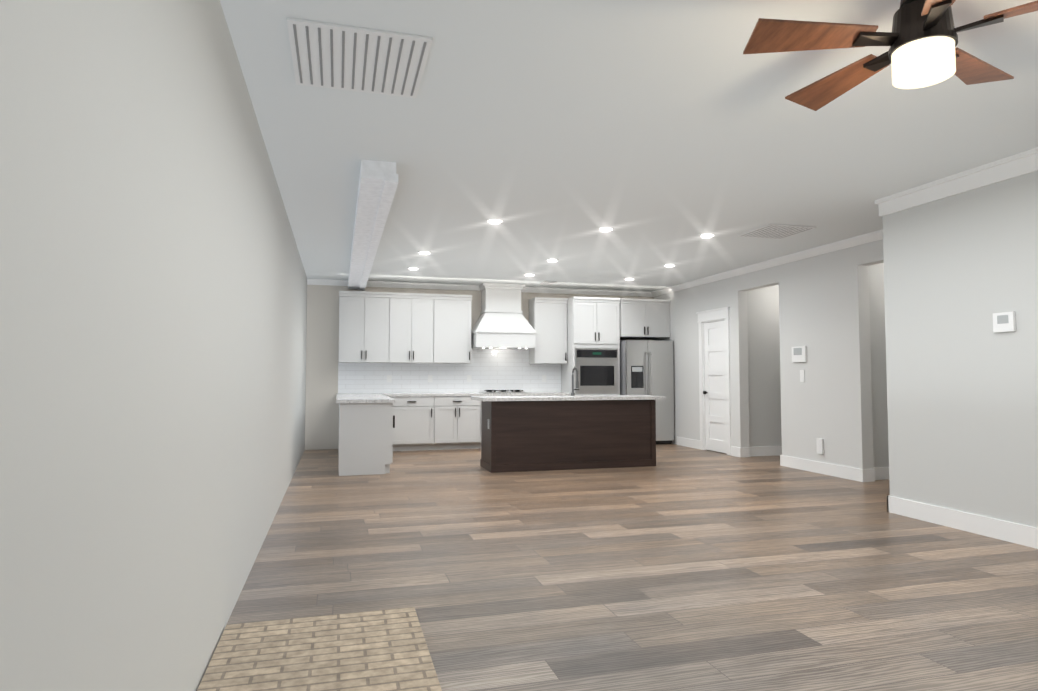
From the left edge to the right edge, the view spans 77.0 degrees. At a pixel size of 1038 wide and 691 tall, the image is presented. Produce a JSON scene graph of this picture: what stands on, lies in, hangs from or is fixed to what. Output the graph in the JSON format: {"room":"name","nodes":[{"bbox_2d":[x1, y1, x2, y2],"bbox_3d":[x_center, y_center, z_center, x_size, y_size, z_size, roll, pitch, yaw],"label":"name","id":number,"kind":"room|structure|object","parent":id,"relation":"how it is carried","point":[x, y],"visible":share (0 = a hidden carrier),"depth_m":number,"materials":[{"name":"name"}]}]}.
{"room":"kitchen","nodes":[
{"label":"kitchen","id":0,"kind":"room"},
{"bbox_2d":[0,0,306,690],"bbox_3d":[-1.634,-1.342,3.823,0.150,5.400,14.300,1,-3,-15],"label":"wall","id":1,"kind":"structure","parent":0,"point":[153,307],"depth_m":1.59,"materials":[{"name":"grey paint"}]},
{"bbox_2d":[197,443,1037,690],"bbox_3d":[4.134,1.471,5.291,12.120,0.080,14.300,1,-3,-15],"label":"floor","id":2,"kind":"structure","parent":0,"point":[679,568],"depth_m":3.85,"materials":[{"name":"brown wood"}]},
{"bbox_2d":[197,607,441,690],"bbox_3d":[-0.605,1.261,1.934,0.870,0.022,2.550,1,-3,-15],"label":"brick","id":3,"kind":"object","parent":2,"relation":"on","point":[382,650],"visible":1,"depth_m":2.71,"materials":[{"name":"beige brick"}]},
{"bbox_2d":[338,403,395,475],"bbox_3d":[-1.917,1.135,8.136,0.631,0.860,0.600,1,-3,-15],"label":"base cabinet","id":4,"kind":"object","parent":2,"relation":"on","point":[367,431],"depth_m":7.85,"materials":[{"name":"grey wood"}]},
{"bbox_2d":[336,395,395,402],"bbox_3d":[-2.237,0.738,9.272,0.690,0.041,2.992,1,-3,-15],"label":"countertop","id":5,"kind":"structure","parent":4,"relation":"on","point":[339,398],"depth_m":7.92,"materials":[{"name":"white stone"}]},
{"bbox_2d":[392,395,439,450],"bbox_3d":[-1.792,1.251,10.593,0.866,0.860,0.641,1,-3,-15],"label":"base cabinet","id":6,"kind":"object","parent":2,"relation":"on","point":[417,416],"depth_m":10.33,"materials":[{"name":"grey wood"}]},
{"bbox_2d":[440,395,483,449],"bbox_3d":[-1.076,1.261,10.791,0.879,0.860,0.641,1,-3,-15],"label":"base cabinet","id":7,"kind":"object","parent":2,"relation":"on","point":[460,415],"depth_m":10.51,"materials":[{"name":"grey wood"}]},
{"bbox_2d":[380,391,571,394],"bbox_3d":[-0.687,0.816,10.917,3.158,0.041,0.647,1,-3,-15],"label":"countertop","id":8,"kind":"structure","parent":7,"relation":"on","point":[381,392],"depth_m":10.86,"materials":[{"name":"white stone"}]},
{"bbox_2d":[479,390,528,392],"bbox_3d":[-0.258,0.775,11.024,0.760,0.049,0.480,1,-3,-15],"label":"cooktop","id":9,"kind":"object","parent":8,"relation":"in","point":[504,391],"visible":1,"depth_m":10.86,"materials":[{"name":"silver metal"}]},
{"bbox_2d":[484,395,539,395],"bbox_3d":[-0.272,1.271,11.014,1.051,0.860,0.641,1,-3,-15],"label":"base cabinet","id":10,"kind":"object","parent":2,"relation":"on","point":[484,395],"depth_m":10.74,"materials":[{"name":"grey stone"}]},
{"bbox_2d":[480,399,658,472],"bbox_3d":[0.647,1.149,8.604,2.224,0.876,0.636,1,-3,-15],"label":"kitchen island","id":11,"kind":"object","parent":2,"relation":"on","point":[536,433],"depth_m":8.30,"materials":[{"name":"wood"}]},
{"bbox_2d":[471,395,665,402],"bbox_3d":[0.650,0.692,8.631,2.470,0.040,0.740,1,-3,-15],"label":"island countertop","id":12,"kind":"structure","parent":11,"relation":"on","point":[484,399],"depth_m":8.32,"materials":[{"name":"white stone"}]},
{"bbox_2d":[571,367,578,395],"bbox_3d":[0.789,0.489,8.871,0.119,0.389,0.230,1,-3,-15],"label":"island faucet","id":13,"kind":"object","parent":12,"relation":"on","point":[577,383],"visible":1,"depth_m":8.91,"materials":[{"name":"silver metal"}]},
{"bbox_2d":[560,299,619,394],"bbox_3d":[1.253,0.472,11.467,0.859,2.500,0.657,1,-3,-15],"label":"tall cabinet","id":14,"kind":"object","parent":2,"relation":"on","point":[593,324],"depth_m":11.19,"materials":[{"name":"grey wood"}]},
{"bbox_2d":[619,340,673,443],"bbox_3d":[2.171,0.828,11.600,0.890,1.800,0.858,1,-3,-15],"label":"refrigerator","id":15,"kind":"object","parent":2,"relation":"on","point":[646,367],"visible":0.6,"depth_m":11.28,"materials":[{"name":"grey metal"}]},
{"bbox_2d":[220,0,1037,291],"bbox_3d":[4.206,-2.689,5.508,12.270,2.750,14.300,1,-3,-15],"label":"ceiling","id":16,"kind":"structure","parent":0,"point":[656,135],"depth_m":4.24,"materials":[{"name":"white paint"}]},
{"bbox_2d":[287,17,432,97],"bbox_3d":[-0.797,-1.411,3.259,0.640,0.013,0.660,1,-3,-15],"label":"ceiling vent","id":17,"kind":"object","parent":16,"relation":"in","point":[342,57],"visible":1,"depth_m":3.19,"materials":[{"name":"white metal"}]},
{"bbox_2d":[348,159,397,290],"bbox_3d":[-1.850,-1.130,7.768,0.265,0.150,6.270,1,-3,-15],"label":"ceiling beam","id":18,"kind":"structure","parent":16,"relation":"attached to","point":[378,183],"depth_m":5.76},
{"bbox_2d":[418,251,430,253],"bbox_3d":[-1.196,-1.174,8.248,0.168,0.015,0.168,1,-3,-24],"label":"recessed light","id":19,"kind":"object","parent":16,"relation":"in","point":[420,252],"depth_m":8.20,"materials":[{"name":"white"}]},
{"bbox_2d":[486,218,502,222],"bbox_3d":[-0.243,-1.253,6.574,0.168,0.015,0.168,-2,-3,29],"label":"recessed light","id":20,"kind":"object","parent":16,"relation":"in","point":[497,220],"depth_m":6.53,"materials":[{"name":"white"}]},
{"bbox_2d":[540,281,555,284],"bbox_3d":[0.484,-1.048,10.942,0.200,0.013,0.300,1,-3,-15],"label":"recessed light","id":21,"kind":"object","parent":16,"relation":"in","point":[548,282],"visible":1,"depth_m":10.85,"materials":[{"name":"white"}]},
{"bbox_2d":[546,259,558,261],"bbox_3d":[0.450,-1.149,8.787,0.168,0.015,0.168,1,-3,-24],"label":"recessed light","id":22,"kind":"object","parent":16,"relation":"in","point":[551,260],"depth_m":8.77,"materials":[{"name":"white"}]},
{"bbox_2d":[598,227,613,230],"bbox_3d":[0.922,-1.236,6.938,0.168,0.015,0.168,-2,-3,29],"label":"recessed light","id":23,"kind":"object","parent":16,"relation":"in","point":[601,228],"depth_m":6.92,"materials":[{"name":"white"}]},
{"bbox_2d":[663,264,675,266],"bbox_3d":[2.125,-1.128,9.220,0.168,0.015,0.168,1,-3,-24],"label":"recessed light","id":24,"kind":"object","parent":16,"relation":"in","point":[667,265],"depth_m":9.18,"materials":[{"name":"white"}]},
{"bbox_2d":[699,233,714,237],"bbox_3d":[2.090,-1.221,7.251,0.168,0.015,0.168,-2,-3,29],"label":"recessed light","id":25,"kind":"object","parent":16,"relation":"in","point":[705,235],"depth_m":7.21,"materials":[{"name":"white"}]},
{"bbox_2d":[737,223,815,238],"bbox_3d":[2.779,-1.231,7.069,0.550,0.013,0.600,1,-3,-15],"label":"ceiling vent","id":26,"kind":"object","parent":16,"relation":"in","point":[774,231],"visible":1,"depth_m":7.03,"materials":[{"name":"white metal"}]},
{"bbox_2d":[743,0,1037,110],"bbox_3d":[1.592,-1.254,2.630,1.350,0.382,1.298,1,-3,-15],"label":"ceiling fan","id":27,"kind":"object","parent":16,"relation":"hanging from","point":[921,39],"visible":1,"depth_m":2.58,"materials":[{"name":"brown wood"}]},
{"bbox_2d":[305,171,1037,527],"bbox_3d":[4.114,-1.263,5.493,12.120,5.400,14.150,1,-3,-15],"label":"wall","id":28,"kind":"structure","parent":0,"point":[921,379],"depth_m":5.64,"materials":[{"name":"beige paint"}]},
{"bbox_2d":[338,291,395,362],"bbox_3d":[-2.494,-0.269,10.615,0.846,1.100,0.361,1,-3,-15],"label":"upper cabinet","id":29,"kind":"object","parent":28,"relation":"attached to","point":[367,323],"depth_m":10.44,"materials":[{"name":"grey wood"}]},
{"bbox_2d":[392,295,439,362],"bbox_3d":[-1.798,-0.260,10.808,0.842,1.100,0.361,1,-3,-15],"label":"upper cabinet","id":30,"kind":"object","parent":28,"relation":"attached to","point":[409,342],"depth_m":10.66,"materials":[{"name":"grey wood"}]},
{"bbox_2d":[440,295,471,362],"bbox_3d":[-1.175,-0.252,10.981,0.696,1.100,0.361,1,-3,-15],"label":"upper cabinet","id":31,"kind":"object","parent":28,"relation":"attached to","point":[455,310],"depth_m":10.83,"materials":[{"name":"grey wood"}]},
{"bbox_2d":[480,283,523,306],"bbox_3d":[-0.310,-0.791,11.248,0.620,0.410,0.357,1,-3,-15],"label":"range hood","id":32,"kind":"object","parent":28,"relation":"attached to","point":[491,296],"depth_m":11.08,"materials":[{"name":"grey wood"}]},
{"bbox_2d":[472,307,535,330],"bbox_3d":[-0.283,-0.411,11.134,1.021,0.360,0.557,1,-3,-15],"label":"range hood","id":33,"kind":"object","parent":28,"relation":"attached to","point":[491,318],"depth_m":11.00,"materials":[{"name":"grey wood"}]},
{"bbox_2d":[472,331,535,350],"bbox_3d":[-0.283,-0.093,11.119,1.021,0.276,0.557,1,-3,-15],"label":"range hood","id":34,"kind":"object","parent":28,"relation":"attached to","point":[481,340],"depth_m":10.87,"materials":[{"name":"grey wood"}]},
{"bbox_2d":[528,299,567,362],"bbox_3d":[0.508,-0.230,11.447,0.594,1.100,0.361,1,-3,-15],"label":"upper cabinet","id":35,"kind":"object","parent":28,"relation":"attached to","point":[551,314],"depth_m":11.28,"materials":[{"name":"grey wood"}]},
{"bbox_2d":[620,299,669,338],"bbox_3d":[2.140,-0.451,11.765,0.947,0.629,0.641,1,-3,-15],"label":"upper cabinet","id":36,"kind":"object","parent":28,"relation":"attached to","point":[639,318],"depth_m":11.45,"materials":[{"name":"grey wood"}]},
{"bbox_2d":[307,147,1037,548],"bbox_3d":[4.206,0.058,5.378,11.970,2.750,14.000,1,-3,-15],"label":"trim","id":37,"kind":"structure","parent":28,"relation":"attached to","point":[993,173],"depth_m":7.34,"materials":[{"name":"white wood"}]},
{"bbox_2d":[703,320,726,452],"bbox_3d":[3.066,0.637,10.197,0.110,2.024,0.612,1,-3,-15],"label":"pantry door","id":38,"kind":"structure","parent":28,"relation":"in","point":[714,392],"depth_m":10.22,"materials":[{"name":"white wood"}]},
{"bbox_2d":[792,346,806,361],"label":"thermostat","id":39,"kind":"object","parent":28,"relation":"attached to","point":[799,353],"depth_m":8.28,"materials":[{"name":"white plastic"}]},
{"bbox_2d":[800,370,804,381],"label":"light switch","id":40,"kind":"object","parent":28,"relation":"attached to","point":[802,376],"depth_m":8.26,"materials":[{"name":"white plastic"}]},
{"bbox_2d":[816,439,823,453],"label":"outlet","id":41,"kind":"object","parent":28,"relation":"attached to","point":[819,442],"depth_m":7.90,"materials":[{"name":"white plastic"}]},
{"bbox_2d":[993,311,1015,332],"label":"thermostat","id":42,"kind":"object","parent":28,"relation":"attached to","point":[1004,321],"depth_m":4.70,"materials":[{"name":"white plastic"}]}
]}

